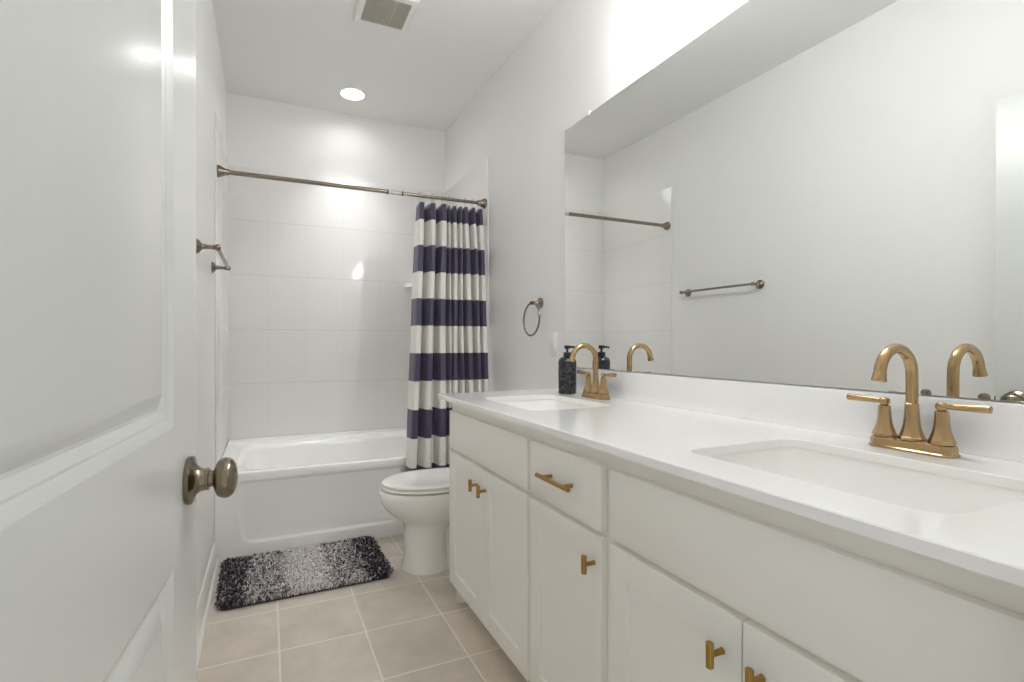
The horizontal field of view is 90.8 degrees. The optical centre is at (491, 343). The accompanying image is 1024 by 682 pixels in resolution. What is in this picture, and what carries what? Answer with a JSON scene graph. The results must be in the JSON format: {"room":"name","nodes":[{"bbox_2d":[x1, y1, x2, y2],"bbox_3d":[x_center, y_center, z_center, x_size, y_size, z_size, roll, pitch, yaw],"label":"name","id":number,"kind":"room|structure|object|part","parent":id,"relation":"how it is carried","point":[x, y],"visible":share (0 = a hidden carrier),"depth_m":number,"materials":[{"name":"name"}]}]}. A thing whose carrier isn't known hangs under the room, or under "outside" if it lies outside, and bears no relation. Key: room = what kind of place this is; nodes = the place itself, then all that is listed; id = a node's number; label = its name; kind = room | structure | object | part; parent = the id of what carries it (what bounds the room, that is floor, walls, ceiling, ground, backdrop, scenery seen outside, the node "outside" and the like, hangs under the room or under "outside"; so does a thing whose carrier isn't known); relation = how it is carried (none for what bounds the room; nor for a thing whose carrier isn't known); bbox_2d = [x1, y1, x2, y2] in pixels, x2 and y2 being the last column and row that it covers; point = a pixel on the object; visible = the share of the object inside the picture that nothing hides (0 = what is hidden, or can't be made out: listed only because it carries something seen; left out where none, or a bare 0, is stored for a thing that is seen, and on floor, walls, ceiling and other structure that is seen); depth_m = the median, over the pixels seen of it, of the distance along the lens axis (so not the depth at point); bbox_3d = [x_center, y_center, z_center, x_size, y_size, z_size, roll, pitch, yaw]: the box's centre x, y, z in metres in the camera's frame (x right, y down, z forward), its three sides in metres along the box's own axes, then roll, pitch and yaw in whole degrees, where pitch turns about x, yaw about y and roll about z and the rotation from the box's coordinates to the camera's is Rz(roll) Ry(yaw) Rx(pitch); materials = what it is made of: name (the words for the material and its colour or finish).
{"room":"bathroom","nodes":[
{"label":"bathroom","id":0,"kind":"room"},
{"bbox_2d":[196,0,227,606],"bbox_3d":[-1.080,-0.282,1.692,0.128,2.757,3.812,0,0,-24],"label":"wall","id":1,"kind":"structure","parent":0,"point":[211,94],"depth_m":2.29,"materials":[{"name":"white paint"}]},
{"bbox_2d":[196,541,219,672],"bbox_3d":[-0.832,1.042,1.308,0.026,0.110,2.660,0,0,-24],"label":"baseboard","id":2,"kind":"structure","parent":1,"relation":"attached to","point":[206,594],"depth_m":2.05,"materials":[{"name":"white paint"}]},
{"bbox_2d":[196,239,230,272],"bbox_3d":[-1.188,-0.367,2.174,0.082,0.056,0.640,0,0,-24],"label":"towel bar","id":3,"kind":"object","parent":1,"relation":"attached to","point":[199,246],"visible":1,"depth_m":1.98,"materials":[{"name":"silver metal"}]},
{"bbox_3d":[-1.069,-0.366,1.907,0.082,0.056,0.056,0,0,-24],"label":"post","id":4,"kind":"part","parent":3,"relation":"part of","materials":[{"name":"silver metal"}]},
{"bbox_3d":[-1.307,-0.367,2.440,0.082,0.056,0.056,0,0,-24],"label":"post","id":5,"kind":"part","parent":3,"relation":"part of","materials":[{"name":"silver metal"}]},
{"bbox_2d":[227,93,444,439],"bbox_3d":[-1.084,-0.286,3.708,1.524,2.757,0.128,0,0,-24],"label":"wall","id":6,"kind":"structure","parent":0,"point":[319,303],"depth_m":3.58,"materials":[{"name":"white tile"}]},
{"bbox_2d":[404,283,411,287],"bbox_3d":[-0.468,-0.438,3.781,0.324,0.030,0.240,0,0,-24],"label":"corner shelf","id":7,"kind":"object","parent":6,"relation":"attached to","point":[407,285],"visible":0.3,"depth_m":3.77,"materials":[{"name":"white ceramic"}]},
{"bbox_2d":[196,533,529,681],"bbox_3d":[-0.333,1.146,2.029,1.764,0.100,3.812,0,0,-24],"label":"floor","id":8,"kind":"structure","parent":0,"point":[403,626],"depth_m":1.88,"materials":[{"name":"beige tile"}]},
{"bbox_2d":[214,536,393,610],"bbox_3d":[-0.895,1.076,2.431,0.760,0.038,0.527,0,0,-25],"label":"bath rug","id":9,"kind":"object","parent":8,"relation":"on","point":[254,579],"visible":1,"depth_m":2.36,"materials":[{"name":"grey fabric"}]},
{"bbox_2d":[214,427,406,561],"bbox_3d":[-0.876,0.865,3.245,1.521,0.457,0.904,0,0,-24],"label":"bathtub","id":10,"kind":"object","parent":8,"relation":"on","point":[294,491],"visible":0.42,"depth_m":2.77,"materials":[{"name":"white ceramic"}]},
{"bbox_2d":[379,467,449,574],"bbox_3d":[-0.179,0.710,2.572,0.783,0.770,0.426,0,0,-24],"label":"toilet","id":11,"kind":"object","parent":8,"relation":"on","point":[419,499],"visible":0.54,"depth_m":2.40,"materials":[{"name":"white ceramic"}]},
{"bbox_3d":[-0.298,0.690,2.518,0.503,0.013,0.360,0,0,-24],"label":"seat","id":12,"kind":"part","parent":11,"relation":"part of","materials":[{"name":"white ceramic"}]},
{"bbox_3d":[-0.295,0.669,2.520,0.506,0.016,0.358,0,0,-24],"label":"lid","id":13,"kind":"part","parent":11,"relation":"part of","materials":[{"name":"white ceramic"}]},
{"bbox_2d":[450,403,534,680],"bbox_3d":[0.203,0.666,1.952,0.602,0.860,0.734,0,0,-24],"label":"base cabinet","id":14,"kind":"object","parent":8,"relation":"on","point":[490,494],"visible":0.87,"depth_m":1.75,"materials":[{"name":"white paint"}]},
{"bbox_3d":[-0.099,0.736,2.002,0.020,0.560,0.357,0,0,-24],"label":"door","id":15,"kind":"part","parent":14,"relation":"part of","materials":[{"name":"white paint"}]},
{"bbox_3d":[-0.070,0.524,1.870,0.036,0.043,0.013,0,0,-24],"label":"knob","id":16,"kind":"part","parent":14,"relation":"part of","materials":[{"name":"gold metal"}]},
{"bbox_3d":[-0.039,0.526,1.798,0.036,0.043,0.013,0,0,-24],"label":"knob","id":17,"kind":"part","parent":14,"relation":"part of","materials":[{"name":"gold metal"}]},
{"bbox_3d":[0.045,0.736,1.679,0.020,0.560,0.344,0,0,-24],"label":"door","id":18,"kind":"part","parent":14,"relation":"part of","materials":[{"name":"white paint"}]},
{"bbox_2d":[438,366,1023,586],"bbox_3d":[0.425,0.173,1.446,0.610,0.125,1.866,0,0,-24],"label":"countertop","id":19,"kind":"structure","parent":14,"relation":"on","point":[671,424],"depth_m":1.06,"materials":[{"name":"white stone"}]},
{"bbox_2d":[499,399,593,410],"bbox_3d":[0.194,0.313,1.885,0.376,0.155,0.483,0,0,-24],"label":"sink","id":20,"kind":"object","parent":19,"relation":"in","point":[539,404],"visible":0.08,"depth_m":2.10,"materials":[{"name":"white ceramic"}]},
{"bbox_2d":[558,345,575,393],"bbox_3d":[0.326,0.111,2.175,0.077,0.208,0.092,0,0,4],"label":"soap dispenser","id":21,"kind":"object","parent":19,"relation":"on","point":[566,369],"visible":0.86,"depth_m":2.15,"materials":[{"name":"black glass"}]},
{"bbox_2d":[569,343,616,399],"bbox_3d":[0.413,0.106,2.005,0.184,0.218,0.185,0,0,21],"label":"faucet","id":22,"kind":"object","parent":19,"relation":"on","point":[592,390],"visible":1,"depth_m":1.99,"materials":[{"name":"gold metal"}]},
{"bbox_3d":[0.361,0.060,1.981,0.135,0.126,0.026,0,0,-24],"label":"spout","id":23,"kind":"part","parent":22,"relation":"part of","materials":[{"name":"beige metal"}]},
{"bbox_3d":[0.380,0.119,2.079,0.021,0.019,0.084,0,0,-24],"label":"lever","id":24,"kind":"part","parent":22,"relation":"part of","materials":[{"name":"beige metal"}]},
{"bbox_3d":[0.393,0.160,2.050,0.040,0.065,0.040,0,0,-24],"label":"handle","id":25,"kind":"part","parent":22,"relation":"part of","materials":[{"name":"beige metal"}]},
{"bbox_3d":[0.413,0.204,2.005,0.053,0.023,0.147,0,0,-24],"label":"plate","id":26,"kind":"part","parent":22,"relation":"part of","materials":[{"name":"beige metal"}]},
{"bbox_3d":[0.433,0.161,1.959,0.040,0.065,0.040,0,0,-24],"label":"handle","id":27,"kind":"part","parent":22,"relation":"part of","materials":[{"name":"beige metal"}]},
{"bbox_3d":[0.446,0.120,1.930,0.021,0.019,0.084,0,0,-24],"label":"lever","id":28,"kind":"part","parent":22,"relation":"part of","materials":[{"name":"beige metal"}]},
{"bbox_2d":[709,447,1023,513],"bbox_3d":[0.632,0.315,0.903,0.376,0.155,0.489,0,0,-24],"label":"sink","id":29,"kind":"object","parent":19,"relation":"in","point":[909,488],"visible":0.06,"depth_m":1.00,"materials":[{"name":"white ceramic"}]},
{"bbox_2d":[846,343,992,458],"bbox_3d":[0.856,0.108,1.028,0.184,0.218,0.185,0,0,21],"label":"faucet","id":30,"kind":"object","parent":19,"relation":"on","point":[941,443],"visible":1,"depth_m":1.01,"materials":[{"name":"gold metal"}]},
{"bbox_3d":[0.822,0.121,1.103,0.021,0.019,0.084,0,0,-24],"label":"lever","id":31,"kind":"part","parent":30,"relation":"part of","materials":[{"name":"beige metal"}]},
{"bbox_3d":[0.835,0.162,1.074,0.040,0.065,0.040,0,0,-24],"label":"handle","id":32,"kind":"part","parent":30,"relation":"part of","materials":[{"name":"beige metal"}]},
{"bbox_3d":[0.803,0.062,1.004,0.135,0.126,0.026,0,0,-24],"label":"spout","id":33,"kind":"part","parent":30,"relation":"part of","materials":[{"name":"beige metal"}]},
{"bbox_3d":[0.856,0.206,1.028,0.053,0.023,0.147,0,0,-24],"label":"plate","id":34,"kind":"part","parent":30,"relation":"part of","materials":[{"name":"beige metal"}]},
{"bbox_3d":[0.876,0.163,0.982,0.040,0.065,0.040,0,0,-24],"label":"handle","id":35,"kind":"part","parent":30,"relation":"part of","materials":[{"name":"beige metal"}]},
{"bbox_3d":[0.889,0.122,0.953,0.021,0.019,0.084,0,0,-24],"label":"lever","id":36,"kind":"part","parent":30,"relation":"part of","materials":[{"name":"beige metal"}]},
{"bbox_2d":[530,430,612,681],"bbox_3d":[0.429,0.667,1.446,0.602,0.860,0.374,0,0,-24],"label":"base cabinet","id":37,"kind":"object","parent":8,"relation":"on","point":[570,540],"visible":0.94,"depth_m":1.32,"materials":[{"name":"white paint"}]},
{"bbox_3d":[0.168,0.364,1.334,0.036,0.012,0.164,0,0,-24],"label":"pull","id":38,"kind":"part","parent":37,"relation":"part of","materials":[{"name":"gold metal"}]},
{"bbox_3d":[0.194,0.364,1.345,0.020,0.156,0.348,0,0,-24],"label":"drawer","id":39,"kind":"part","parent":37,"relation":"part of","materials":[{"name":"white paint"}]},
{"bbox_3d":[0.194,0.737,1.346,0.020,0.560,0.348,0,0,-24],"label":"door","id":40,"kind":"part","parent":37,"relation":"part of","materials":[{"name":"white paint"}]},
{"bbox_3d":[0.228,0.523,1.200,0.036,0.043,0.013,0,0,-24],"label":"knob","id":41,"kind":"part","parent":37,"relation":"part of","materials":[{"name":"gold metal"}]},
{"bbox_2d":[610,455,1023,681],"bbox_3d":[0.655,0.668,0.939,0.602,0.860,0.735,0,0,-24],"label":"base cabinet","id":42,"kind":"object","parent":8,"relation":"on","point":[708,583],"visible":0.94,"depth_m":0.78,"materials":[{"name":"white paint"}]},
{"bbox_3d":[0.349,0.738,0.998,0.020,0.560,0.350,0,0,-24],"label":"door","id":43,"kind":"part","parent":42,"relation":"part of","materials":[{"name":"white paint"}]},
{"bbox_3d":[0.380,0.528,0.861,0.036,0.043,0.013,0,0,-24],"label":"knob","id":44,"kind":"part","parent":42,"relation":"part of","materials":[{"name":"gold metal"}]},
{"bbox_3d":[0.411,0.528,0.790,0.036,0.043,0.013,0,0,-24],"label":"knob","id":45,"kind":"part","parent":42,"relation":"part of","materials":[{"name":"gold metal"}]},
{"bbox_3d":[0.493,0.738,0.676,0.020,0.560,0.350,0,0,-24],"label":"door","id":46,"kind":"part","parent":42,"relation":"part of","materials":[{"name":"white paint"}]},
{"bbox_2d":[212,0,556,131],"bbox_3d":[-0.333,-1.711,2.023,1.764,0.100,3.812,0,0,-24],"label":"ceiling","id":47,"kind":"structure","parent":0,"point":[295,52],"depth_m":2.87,"materials":[{"name":"white paint"}]},
{"bbox_2d":[338,87,366,100],"bbox_3d":[-0.928,-1.677,3.363,0.192,0.037,0.192,0,0,-24],"label":"recessed light","id":48,"kind":"object","parent":47,"relation":"in","point":[348,93],"visible":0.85,"depth_m":3.39,"materials":[{"name":"white plastic"}]},
{"bbox_2d":[353,0,419,32],"bbox_3d":[-0.528,-1.654,2.512,0.274,0.016,0.274,0,0,-24],"label":"ceiling vent","id":49,"kind":"object","parent":47,"relation":"in","point":[395,15],"visible":1,"depth_m":2.52,"materials":[{"name":"white plastic"}]},
{"bbox_2d":[445,0,1023,403],"bbox_3d":[0.414,-0.283,2.359,0.128,2.757,3.812,0,0,-24],"label":"wall","id":50,"kind":"structure","parent":0,"point":[506,148],"depth_m":2.62,"materials":[{"name":"white paint"}]},
{"bbox_2d":[217,165,486,208],"bbox_3d":[-0.731,-0.894,2.916,1.508,0.064,0.064,0,0,-24],"label":"shower rod","id":51,"kind":"object","parent":50,"relation":"attached to","point":[221,171],"visible":1,"depth_m":2.84,"materials":[{"name":"silver metal"}]},
{"bbox_2d":[523,298,542,335],"bbox_3d":[0.222,-0.137,2.576,0.062,0.199,0.176,0,0,-24],"label":"towel ring","id":52,"kind":"object","parent":50,"relation":"attached to","point":[539,303],"visible":1,"depth_m":2.57,"materials":[{"name":"silver metal"}]},
{"bbox_3d":[0.223,-0.208,2.576,0.060,0.056,0.056,0,0,-24],"label":"post","id":53,"kind":"part","parent":52,"relation":"part of","materials":[{"name":"silver metal"}]},
{"bbox_2d":[549,332,557,356],"bbox_3d":[0.300,0.003,2.467,0.008,0.118,0.072,0,0,-24],"label":"wall plate","id":54,"kind":"object","parent":50,"relation":"attached to","point":[553,336],"visible":1,"depth_m":2.46,"materials":[{"name":"white plastic"}]},
{"bbox_2d":[556,366,1023,462],"bbox_3d":[0.695,0.163,1.567,0.020,0.106,1.866,0,0,-24],"label":"backsplash","id":55,"kind":"structure","parent":50,"relation":"attached to","point":[999,434],"depth_m":1.27,"materials":[{"name":"white stone"}]},
{"bbox_2d":[565,0,1023,402],"bbox_3d":[0.707,-0.448,1.553,0.011,1.122,1.782,0,0,-24],"label":"wall mirror","id":56,"kind":"object","parent":50,"relation":"attached to","point":[800,191],"visible":0.98,"depth_m":1.28,"materials":[{"name":"silver mirror"}]},
{"bbox_3d":[-0.439,-0.873,3.046,0.013,0.083,0.035,0,0,-24],"label":"curtain hook","id":57,"kind":"object","parent":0,"visible":0},
{"bbox_2d":[405,202,488,471],"bbox_3d":[-0.269,0.001,3.009,0.543,1.705,0.305,0,0,-24],"label":"shower curtain","id":58,"kind":"object","parent":57,"relation":"hanging from","point":[449,348],"visible":0.73,"depth_m":3.00,"materials":[{"name":"fabric"}]},
{"bbox_3d":[0.420,-0.279,0.340,1.524,2.757,0.120,0,0,-24],"label":"wall","id":59,"kind":"structure","parent":0,"visible":0},
{"bbox_2d":[0,0,238,681],"bbox_3d":[-0.402,0.056,0.501,0.185,2.061,0.827,0,0,-19],"label":"door","id":60,"kind":"structure","parent":59,"relation":"in","point":[101,476],"depth_m":0.49,"materials":[{"name":"white paint"}]},
{"bbox_3d":[-0.450,0.225,0.847,0.042,0.067,0.067,0,0,-19],"label":"knob","id":61,"kind":"part","parent":60,"relation":"part of","materials":[{"name":"silver metal"}]}
]}

